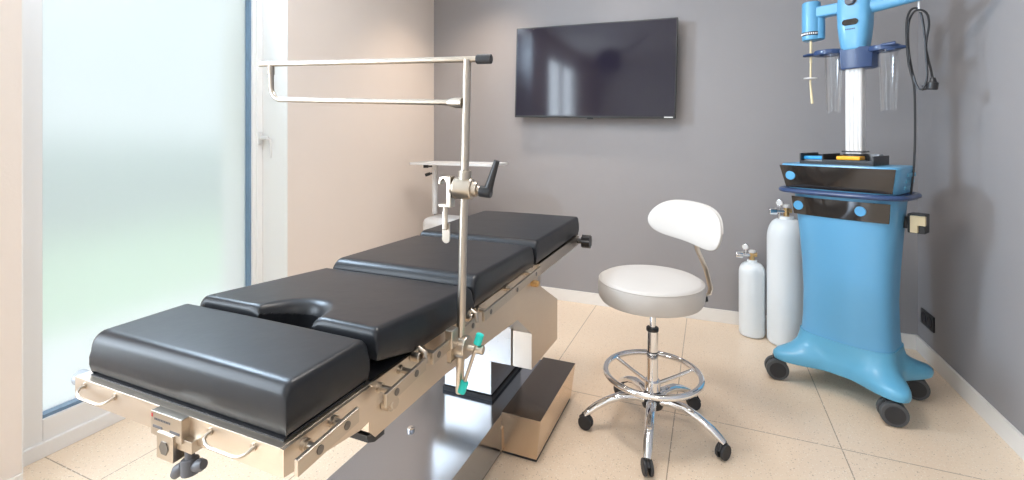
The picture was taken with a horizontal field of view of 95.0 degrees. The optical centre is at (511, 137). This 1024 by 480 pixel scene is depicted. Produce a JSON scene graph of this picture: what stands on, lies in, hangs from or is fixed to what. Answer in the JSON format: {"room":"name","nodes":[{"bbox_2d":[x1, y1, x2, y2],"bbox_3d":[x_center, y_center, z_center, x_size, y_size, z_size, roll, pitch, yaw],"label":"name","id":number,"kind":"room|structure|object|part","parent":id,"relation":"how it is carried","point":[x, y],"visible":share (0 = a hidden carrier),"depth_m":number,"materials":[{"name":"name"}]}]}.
{"room":"operating room","nodes":[
{"label":"operating room","id":0,"kind":"room"},
{"bbox_2d":[0,0,433,479],"bbox_3d":[-2.003,-0.130,1.275,0.517,2.620,5.790,0,0,23],"label":"wall","id":1,"kind":"structure","parent":0,"point":[353,187],"depth_m":2.81,"materials":[{"name":"beige paint"}]},
{"bbox_2d":[7,473,22,479],"bbox_3d":[-1.762,1.139,1.166,0.012,0.082,5.778,0,0,23],"label":"baseboard","id":2,"kind":"structure","parent":1,"relation":"attached to","point":[19,476],"depth_m":1.52,"materials":[{"name":"white"}]},
{"bbox_2d":[23,0,271,466],"bbox_3d":[-1.577,-0.070,2.103,0.153,2.500,1.055,0,0,23],"label":"window","id":3,"kind":"structure","parent":1,"relation":"in","point":[143,137],"depth_m":2.02,"materials":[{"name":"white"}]},
{"bbox_3d":[-1.341,0.038,2.556,0.071,0.145,0.038,0,0,23],"label":"handle","id":4,"kind":"part","parent":3,"relation":"part of","materials":[{"name":"white metal"}]},
{"bbox_2d":[22,0,287,472],"bbox_3d":[-1.495,-0.070,2.064,0.194,2.500,1.054,0,0,23],"label":"trim","id":5,"kind":"structure","parent":1,"relation":"attached to","point":[275,12],"depth_m":2.53,"materials":[{"name":"white"}]},
{"bbox_2d":[23,300,1023,479],"bbox_3d":[-0.431,1.230,0.611,3.685,0.100,6.070,0,0,23],"label":"floor","id":6,"kind":"structure","parent":0,"point":[810,423],"depth_m":1.88,"materials":[{"name":"tile"}]},
{"bbox_2d":[71,211,591,479],"bbox_3d":[-0.261,0.773,1.567,0.673,0.814,1.732,0,0,23],"label":"table","id":7,"kind":"object","parent":6,"relation":"on","point":[272,376],"visible":0.97,"depth_m":1.06,"materials":[{"name":"leather"}]},
{"bbox_3d":[-0.849,0.476,0.929,0.028,0.030,0.030,0,0,23],"label":"round knob","id":8,"kind":"part","parent":7,"relation":"part of","materials":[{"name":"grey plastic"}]},
{"bbox_3d":[-0.773,0.475,0.866,0.110,0.019,0.022,0,0,23],"label":"pull handle","id":9,"kind":"part","parent":7,"relation":"part of","materials":[{"name":"silver metal"}]},
{"bbox_2d":[151,406,207,478],"bbox_3d":[-0.555,0.512,0.782,0.115,0.104,0.030,0,0,19],"label":"clamp","id":10,"kind":"object","parent":7,"relation":"attached to","point":[171,428],"visible":0.97,"depth_m":0.77,"materials":[{"name":"silver metal"}]},
{"bbox_2d":[159,441,167,455],"bbox_3d":[-0.575,0.513,0.775,0.024,0.021,0.001,0,0,23],"label":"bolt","id":11,"kind":"object","parent":10,"relation":"attached to","point":[163,445],"depth_m":0.77,"materials":[{"name":"silver metal"}]},
{"bbox_3d":[-0.532,0.538,0.774,0.066,0.052,0.030,0,0,23],"label":"wing knob","id":12,"kind":"part","parent":10,"relation":"part of","materials":[{"name":"grey plastic"}]},
{"bbox_3d":[-0.550,0.482,0.895,0.538,0.044,0.208,0,0,23],"label":"plate","id":13,"kind":"part","parent":7,"relation":"part of","materials":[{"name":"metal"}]},
{"bbox_3d":[-0.443,0.475,0.727,0.110,0.019,0.022,0,0,23],"label":"pull handle","id":14,"kind":"part","parent":7,"relation":"part of","materials":[{"name":"silver metal"}]},
{"bbox_2d":[89,304,369,437],"bbox_3d":[-0.544,0.417,0.896,0.521,0.082,0.189,0,0,23],"label":"cushion","id":15,"kind":"object","parent":7,"relation":"on","point":[234,372],"depth_m":0.82,"materials":[{"name":"black leather"}]},
{"bbox_3d":[-0.363,0.469,1.326,0.510,0.022,1.120,0,0,23],"label":"pad seat","id":16,"kind":"part","parent":7,"relation":"part of","materials":[{"name":"black leather"}]},
{"bbox_3d":[-0.287,0.473,0.737,0.008,0.034,0.129,0,0,23],"label":"rail","id":17,"kind":"part","parent":7,"relation":"part of","materials":[{"name":"silver metal"}]},
{"bbox_2d":[200,268,473,361],"bbox_3d":[-0.415,0.419,1.171,0.513,0.106,0.395,0,0,23],"label":"cushion","id":18,"kind":"object","parent":7,"relation":"on","point":[396,316],"depth_m":1.07,"materials":[{"name":"black leather"}]},
{"bbox_2d":[258,54,499,394],"bbox_3d":[-0.363,0.195,1.202,0.717,0.815,0.076,0,0,23],"label":"screen frame","id":19,"kind":"object","parent":7,"relation":"attached to","point":[463,187],"visible":0.98,"depth_m":1.10,"materials":[{"name":"silver metal"}]},
{"bbox_3d":[-0.085,0.493,1.097,0.041,0.021,0.021,0,0,17],"label":"tee stem","id":20,"kind":"part","parent":19,"relation":"part of","materials":[{"name":"silver metal"}]},
{"bbox_3d":[-0.052,0.094,1.085,0.053,0.090,0.028,0,0,23],"label":"clamp lever","id":21,"kind":"part","parent":19,"relation":"part of","materials":[{"name":"black plastic"}]},
{"bbox_3d":[-0.208,0.479,0.924,0.008,0.035,0.132,0,0,23],"label":"rail","id":22,"kind":"part","parent":7,"relation":"part of","materials":[{"name":"silver metal"}]},
{"bbox_2d":[333,235,533,308],"bbox_3d":[-0.242,0.422,1.574,0.502,0.091,0.464,0,0,23],"label":"cushion","id":23,"kind":"object","parent":7,"relation":"on","point":[493,267],"depth_m":1.46,"materials":[{"name":"black leather"}]},
{"bbox_3d":[-0.265,1.099,1.664,0.350,0.138,1.260,0,0,23],"label":"plate","id":24,"kind":"part","parent":7,"relation":"part of","materials":[{"name":"metal"}]},
{"bbox_3d":[-0.134,0.472,1.100,0.008,0.030,0.198,0,0,23],"label":"rail","id":25,"kind":"part","parent":7,"relation":"part of","materials":[{"name":"silver metal"}]},
{"bbox_2d":[420,211,578,264],"bbox_3d":[-0.029,0.418,2.071,0.508,0.088,0.598,0,0,23],"label":"cushion","id":26,"kind":"object","parent":7,"relation":"on","point":[547,236],"depth_m":1.95,"materials":[{"name":"black leather"}]},
{"bbox_3d":[0.011,0.468,1.444,0.008,0.033,0.450,0,0,23],"label":"rail","id":27,"kind":"part","parent":7,"relation":"part of","materials":[{"name":"silver metal"}]},
{"bbox_3d":[0.333,0.486,2.209,0.075,0.062,0.062,0,0,23],"label":"star knob","id":28,"kind":"part","parent":7,"relation":"part of","materials":[{"name":"black plastic"}]},
{"bbox_2d":[409,161,507,229],"bbox_3d":[-0.369,0.674,3.228,0.630,1.012,0.340,0,0,23],"label":"stand","id":29,"kind":"object","parent":6,"relation":"on","point":[435,220],"visible":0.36,"depth_m":3.24,"materials":[{"name":"white metal"}]},
{"bbox_2d":[409,161,507,166],"bbox_3d":[-0.369,0.175,3.228,0.630,0.015,0.250,0,0,23],"label":"tray","id":30,"kind":"object","parent":29,"relation":"on","point":[425,163],"depth_m":3.22,"materials":[{"name":"white metal"}]},
{"bbox_2d":[578,200,730,476],"bbox_3d":[0.587,0.728,1.914,0.542,0.904,0.557,0,0,-33],"label":"stool","id":31,"kind":"object","parent":6,"relation":"on","point":[653,292],"visible":1,"depth_m":1.87,"materials":[{"name":"white leather"}]},
{"bbox_3d":[0.415,1.078,1.902,0.253,0.104,0.042,0,0,3],"label":"leg","id":32,"kind":"part","parent":31,"relation":"part of","materials":[{"name":"silver metal"}]},
{"bbox_3d":[0.528,1.078,2.041,0.042,0.104,0.253,0,0,-15],"label":"leg","id":33,"kind":"part","parent":31,"relation":"part of","materials":[{"name":"silver metal"}]},
{"bbox_3d":[0.516,1.078,1.750,0.042,0.104,0.253,0,0,20],"label":"leg","id":34,"kind":"part","parent":31,"relation":"part of","materials":[{"name":"silver metal"}]},
{"bbox_3d":[0.559,0.608,1.894,0.416,0.108,0.416,0,0,23],"label":"seat","id":35,"kind":"part","parent":31,"relation":"part of","materials":[{"name":"white leather"}]},
{"bbox_3d":[0.693,1.078,1.979,0.253,0.104,0.042,0,0,-34],"label":"leg","id":36,"kind":"part","parent":31,"relation":"part of","materials":[{"name":"silver metal"}]},
{"bbox_3d":[0.762,0.367,2.018,0.118,0.175,0.371,0,0,-31],"label":"backrest","id":37,"kind":"part","parent":31,"relation":"part of","materials":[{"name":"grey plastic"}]},
{"bbox_3d":[0.685,1.078,1.797,0.253,0.104,0.042,0,0,39],"label":"leg","id":38,"kind":"part","parent":31,"relation":"part of","materials":[{"name":"silver metal"}]},
{"bbox_2d":[735,243,765,338],"bbox_3d":[1.429,0.907,2.816,0.166,0.546,0.144,0,0,23],"label":"gas cylinder","id":39,"kind":"object","parent":6,"relation":"on","point":[752,274],"visible":1,"depth_m":2.76,"materials":[{"name":"paint"}]},
{"bbox_2d":[767,199,802,345],"bbox_3d":[1.579,0.767,2.698,0.200,0.826,0.200,0,0,23],"label":"gas cylinder","id":40,"kind":"object","parent":6,"relation":"on","point":[784,255],"visible":0.94,"depth_m":2.63,"materials":[{"name":"paint"}]},
{"bbox_2d":[764,0,938,427],"bbox_3d":[1.619,0.215,2.153,0.449,1.930,0.745,0,0,-37],"label":"cart","id":41,"kind":"object","parent":6,"relation":"on","point":[853,220],"visible":1,"depth_m":2.09,"materials":[{"name":"blue plastic"}]},
{"bbox_2d":[804,155,821,160],"bbox_3d":[1.468,0.101,2.263,0.075,0.030,0.090,0,0,-37],"label":"cassette","id":42,"kind":"object","parent":41,"relation":"in","point":[810,157],"visible":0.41,"depth_m":2.24,"materials":[{"name":"blue plastic"}]},
{"bbox_3d":[1.470,0.109,2.264,0.070,0.014,0.090,0,0,-37],"label":"casing","id":43,"kind":"part","parent":42,"relation":"part of","materials":[{"name":"grey plastic"}]},
{"bbox_3d":[1.533,-0.615,2.268,0.055,0.054,0.132,0,0,-37],"label":"arm","id":44,"kind":"part","parent":41,"relation":"part of","materials":[{"name":"blue plastic"}]},
{"bbox_3d":[1.433,0.181,2.091,0.046,0.105,0.448,0,0,-37],"label":"display panel","id":45,"kind":"part","parent":41,"relation":"part of","materials":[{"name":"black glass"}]},
{"bbox_3d":[1.463,0.320,2.110,0.033,0.084,0.383,0,0,-37],"label":"display panel","id":46,"kind":"part","parent":41,"relation":"part of","materials":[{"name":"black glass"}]},
{"bbox_2d":[800,152,888,165],"bbox_3d":[1.556,0.099,2.203,0.205,0.054,0.295,0,0,-37],"label":"tray","id":47,"kind":"object","parent":41,"relation":"on","point":[827,159],"depth_m":2.14,"materials":[{"name":"black plastic"}]},
{"bbox_3d":[1.553,0.250,2.183,0.371,0.022,0.522,0,0,-37],"label":"bumper rail","id":48,"kind":"part","parent":41,"relation":"part of","materials":[{"name":"blue plastic"}]},
{"bbox_2d":[836,156,865,160],"bbox_3d":[1.555,0.100,2.150,0.090,0.033,0.092,0,0,-37],"label":"cassette","id":49,"kind":"object","parent":41,"relation":"in","point":[860,158],"visible":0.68,"depth_m":2.12,"materials":[{"name":"yellow plastic"}]},
{"bbox_2d":[841,151,869,160],"bbox_3d":[1.602,0.092,2.188,0.104,0.065,0.104,0,0,-37],"label":"socket","id":50,"kind":"object","parent":41,"relation":"attached to","point":[847,153],"depth_m":2.15,"materials":[{"name":"plastic"}]},
{"bbox_2d":[868,154,883,160],"bbox_3d":[1.664,0.095,2.180,0.060,0.042,0.090,0,0,-37],"label":"cassette","id":51,"kind":"object","parent":41,"relation":"in","point":[870,155],"visible":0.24,"depth_m":2.15,"materials":[{"name":"grey plastic"}]},
{"bbox_3d":[1.731,-0.603,1.998,0.058,0.073,0.359,0,0,-37],"label":"arm","id":52,"kind":"part","parent":41,"relation":"part of","materials":[{"name":"blue plastic"}]},
{"bbox_2d":[904,172,915,189],"bbox_3d":[1.717,0.185,2.024,0.110,0.073,0.016,0,0,-37],"label":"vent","id":53,"kind":"object","parent":41,"relation":"attached to","point":[909,179],"depth_m":2.01,"materials":[{"name":"blue plastic"}]},
{"bbox_2d":[434,0,917,334],"bbox_3d":[0.666,-0.130,3.366,3.808,2.620,0.140,0,0,23],"label":"wall","id":54,"kind":"structure","parent":0,"point":[745,110],"depth_m":3.09,"materials":[{"name":"grey paint"}]},
{"bbox_2d":[515,17,677,118],"bbox_3d":[0.562,-0.461,3.278,1.122,0.660,0.101,2,1,23],"label":"television","id":55,"kind":"object","parent":54,"relation":"attached to","point":[620,69],"visible":1,"depth_m":3.21,"materials":[{"name":"black glass"}]},
{"bbox_2d":[541,286,915,349],"bbox_3d":[0.804,1.139,3.225,3.139,0.082,0.012,0,0,23],"label":"baseboard","id":56,"kind":"structure","parent":54,"relation":"attached to","point":[707,314],"depth_m":3.04,"materials":[{"name":"white"}]},
{"bbox_2d":[918,0,1023,434],"bbox_3d":[1.202,-0.130,-0.079,0.140,2.620,5.790,0,0,23],"label":"wall","id":57,"kind":"structure","parent":0,"point":[971,128],"depth_m":2.06,"materials":[{"name":"grey paint"}]},
{"bbox_2d":[921,308,934,332],"bbox_3d":[2.204,0.965,2.489,0.012,0.080,0.156,0,0,23],"label":"wall socket","id":58,"kind":"object","parent":57,"relation":"attached to","point":[927,319],"visible":1,"depth_m":2.47,"materials":[{"name":"black plastic"}]},
{"bbox_2d":[921,312,925,322],"bbox_3d":[2.214,0.965,2.525,0.003,0.058,0.058,0,0,23],"label":"outlet","id":59,"kind":"object","parent":58,"relation":"attached to","point":[923,314],"depth_m":2.52,"materials":[{"name":"black plastic"}]},
{"bbox_2d":[927,316,931,327],"bbox_3d":[2.186,0.965,2.456,0.003,0.058,0.058,0,0,23],"label":"outlet","id":60,"kind":"object","parent":58,"relation":"attached to","point":[929,318],"depth_m":2.46,"materials":[{"name":"black plastic"}]},
{"bbox_2d":[916,335,1023,459],"bbox_3d":[1.132,1.139,-0.049,0.012,0.082,5.790,0,0,23],"label":"baseboard","id":61,"kind":"structure","parent":57,"relation":"attached to","point":[1014,438],"depth_m":2.02,"materials":[{"name":"white"}]}
]}

